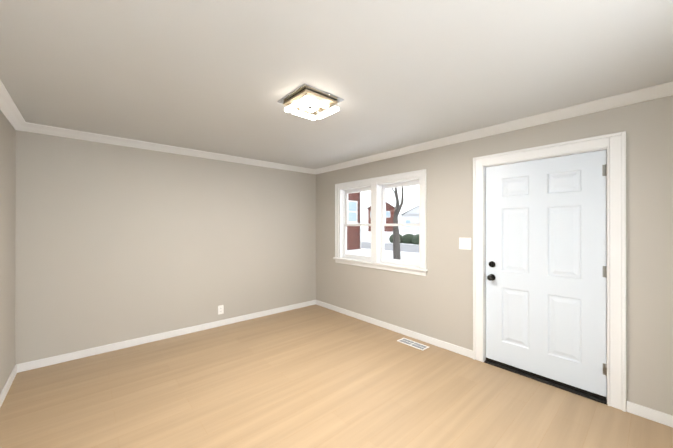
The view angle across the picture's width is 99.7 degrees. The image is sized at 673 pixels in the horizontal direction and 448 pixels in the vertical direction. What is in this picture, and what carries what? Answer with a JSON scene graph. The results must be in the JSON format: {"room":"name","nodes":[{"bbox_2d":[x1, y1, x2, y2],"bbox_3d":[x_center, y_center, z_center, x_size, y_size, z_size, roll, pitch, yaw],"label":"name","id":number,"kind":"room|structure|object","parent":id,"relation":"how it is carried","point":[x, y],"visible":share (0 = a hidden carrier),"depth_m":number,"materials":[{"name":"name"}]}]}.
{"room":"empty living room","nodes":[
{"label":"empty living room","id":0,"kind":"room"},
{"bbox_2d":[0,110,15,393],"bbox_3d":[-1.619,0.211,0.958,0.150,2.570,4.760,0,0,-41],"label":"wall","id":1,"kind":"structure","parent":0,"point":[7,227],"depth_m":2.41,"materials":[{"name":"beige paint"}]},
{"bbox_2d":[0,364,18,407],"bbox_3d":[-1.558,1.357,1.011,0.013,0.080,4.460,0,0,-41],"label":"baseboard","id":2,"kind":"structure","parent":1,"relation":"attached to","point":[15,370],"depth_m":2.41,"materials":[{"name":"white wood"}]},
{"bbox_2d":[0,80,27,131],"bbox_3d":[-1.536,-0.936,1.033,0.072,0.074,4.460,0,0,-41],"label":"crown molding","id":3,"kind":"structure","parent":1,"relation":"attached to","point":[11,112],"depth_m":2.33,"materials":[{"name":"white wood"}]},
{"bbox_2d":[15,130,315,364],"bbox_3d":[-1.751,0.215,3.912,3.853,2.570,0.150,0,0,-41],"label":"wall","id":4,"kind":"structure","parent":0,"point":[116,243],"depth_m":3.35,"materials":[{"name":"beige paint"}]},
{"bbox_2d":[19,300,315,371],"bbox_3d":[-1.686,1.360,3.860,3.523,0.080,0.013,0,0,-41],"label":"baseboard","id":5,"kind":"structure","parent":4,"relation":"attached to","point":[26,366],"depth_m":3.35,"materials":[{"name":"white wood"}]},
{"bbox_2d":[28,123,315,173],"bbox_3d":[-1.671,-0.933,3.836,3.390,0.074,0.072,0,0,-41],"label":"crown molding","id":6,"kind":"structure","parent":4,"relation":"attached to","point":[34,128],"depth_m":3.37,"materials":[{"name":"white wood"}]},
{"bbox_2d":[218,305,223,314],"bbox_3d":[-1.603,1.175,3.934,0.074,0.120,0.010,0,0,-41],"label":"electrical outlet plate","id":7,"kind":"object","parent":4,"relation":"attached to","point":[220,309],"visible":1,"depth_m":3.94,"materials":[{"name":"white plastic"}]},
{"bbox_2d":[0,304,672,447],"bbox_3d":[-0.229,1.448,2.180,3.853,0.100,4.760,0,0,-41],"label":"floor","id":8,"kind":"structure","parent":0,"point":[314,376],"depth_m":2.27,"materials":[{"name":"brown wood"}]},
{"bbox_2d":[397,338,428,350],"bbox_3d":[0.896,1.397,3.335,0.137,0.005,0.354,0,0,-41],"label":"floor vent","id":9,"kind":"object","parent":8,"relation":"in","point":[414,344],"visible":1,"depth_m":3.32,"materials":[{"name":"white plastic"}]},
{"bbox_2d":[0,0,672,168],"bbox_3d":[-0.229,-1.022,2.182,3.853,0.100,4.760,0,0,-41],"label":"ceiling","id":10,"kind":"structure","parent":0,"point":[219,76],"depth_m":1.73,"materials":[{"name":"paint"}]},
{"bbox_2d":[277,83,343,119],"bbox_3d":[-0.203,-0.928,2.207,0.370,0.088,0.370,0,0,-41],"label":"flush-mount light fixture","id":11,"kind":"object","parent":10,"relation":"attached to","point":[310,101],"visible":1,"depth_m":2.14,"materials":[{"name":"white glass"}]},
{"bbox_2d":[316,95,672,415],"bbox_3d":[1.162,0.214,3.404,0.150,2.570,4.760,0,0,-41],"label":"wall","id":12,"kind":"structure","parent":0,"point":[436,302],"depth_m":2.98,"materials":[{"name":"beige paint"}]},
{"bbox_2d":[335,169,425,268],"bbox_3d":[0.581,-0.058,4.047,0.173,1.215,1.642,0,0,-41],"label":"window unit","id":13,"kind":"structure","parent":12,"relation":"in","point":[382,187],"depth_m":3.99,"materials":[{"name":"white"}]},
{"bbox_2d":[333,257,427,275],"bbox_3d":[0.544,0.568,4.013,0.124,0.085,1.678,0,0,-41],"label":"window sill","id":14,"kind":"structure","parent":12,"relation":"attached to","point":[394,267],"depth_m":3.85,"materials":[{"name":"white wood"}]},
{"bbox_2d":[316,300,472,357],"bbox_3d":[0.538,1.360,3.988,0.013,0.080,2.715,0,0,-41],"label":"baseboard","id":15,"kind":"structure","parent":12,"relation":"attached to","point":[454,348],"depth_m":3.61,"materials":[{"name":"white wood"}]},
{"bbox_2d":[459,238,470,249],"bbox_3d":[1.376,0.199,3.038,0.011,0.124,0.124,0,0,-41],"label":"switch plate","id":16,"kind":"object","parent":12,"relation":"attached to","point":[464,243],"visible":1,"depth_m":3.03,"materials":[{"name":"white plastic"}]},
{"bbox_2d":[316,81,672,173],"bbox_3d":[1.079,-0.934,3.332,0.072,0.074,4.460,0,0,-41],"label":"crown molding","id":17,"kind":"structure","parent":12,"relation":"attached to","point":[665,89],"depth_m":2.55,"materials":[{"name":"white wood"}]},
{"bbox_2d":[484,360,606,404],"bbox_3d":[1.861,1.392,2.599,0.162,0.013,0.907,0,0,-41],"label":"door threshold sill","id":18,"kind":"structure","parent":12,"relation":"attached to","point":[552,384],"depth_m":2.48,"materials":[{"name":"brown metal"}]},
{"bbox_2d":[486,150,606,400],"bbox_3d":[1.816,0.395,2.557,0.118,1.974,0.908,0,0,-41],"label":"door","id":19,"kind":"structure","parent":12,"relation":"in","point":[546,269],"depth_m":2.50,"materials":[{"name":"white wood"}]},
{"bbox_2d":[473,131,625,411],"bbox_3d":[1.856,0.348,2.596,0.173,2.100,1.120,0,0,-41],"label":"door frame","id":20,"kind":"structure","parent":12,"relation":"attached to","point":[614,144],"depth_m":2.19,"materials":[{"name":"white wood"}]},
{"bbox_2d":[626,401,672,426],"bbox_3d":[2.363,1.358,1.913,0.013,0.080,0.575,0,0,-41],"label":"baseboard","id":21,"kind":"structure","parent":12,"relation":"attached to","point":[651,414],"depth_m":2.04,"materials":[{"name":"white wood"}]},
{"label":"outside","id":22,"kind":"structure","parent":0,"visible":0},
{"bbox_2d":[347,229,418,261],"bbox_3d":[23.131,1.565,39.007,79.830,0.150,100.000,0,0,-41],"label":"ground","id":23,"kind":"structure","parent":22,"point":[413,257],"depth_m":15.67,"materials":[{"name":"white snow"}]},
{"bbox_2d":[347,192,360,249],"bbox_3d":[-4.305,-1.660,17.482,8.530,6.250,8.100,0,0,-41],"label":"brick house","id":24,"kind":"structure","parent":23,"relation":"on","point":[352,197],"depth_m":16.90,"materials":[{"name":"red brick"}]},
{"bbox_2d":[367,202,394,231],"bbox_3d":[10.905,-2.301,69.141,6.700,7.650,6.600,0,0,9],"label":"house","id":25,"kind":"structure","parent":23,"relation":"on","point":[389,213],"depth_m":65.92,"materials":[{"name":"brick"}]},
{"bbox_2d":[361,242,418,252],"bbox_3d":[2.416,1.462,20.791,5.000,0.015,100.000,0,0,-41],"label":"road","id":26,"kind":"structure","parent":23,"relation":"on","point":[366,245],"depth_m":18.31,"materials":[{"name":"white snow"}]},
{"bbox_2d":[391,187,403,259],"bbox_3d":[2.513,-0.664,11.786,2.026,4.284,2.124,0,0,-41],"label":"tree","id":27,"kind":"object","parent":23,"relation":"on","point":[396,250],"depth_m":10.98,"materials":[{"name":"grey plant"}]},
{"bbox_2d":[389,234,418,244],"bbox_3d":[7.885,1.168,20.141,1.309,0.992,10.040,0,0,-41],"label":"hedge","id":28,"kind":"object","parent":23,"relation":"on","point":[408,239],"depth_m":22.28,"materials":[{"name":"green plant"}]},
{"bbox_2d":[401,205,418,232],"bbox_3d":[16.964,-1.214,57.556,7.600,5.450,6.600,0,0,16],"label":"house","id":29,"kind":"structure","parent":23,"relation":"on","point":[413,214],"depth_m":55.13,"materials":[{"name":"grey"}]}
]}

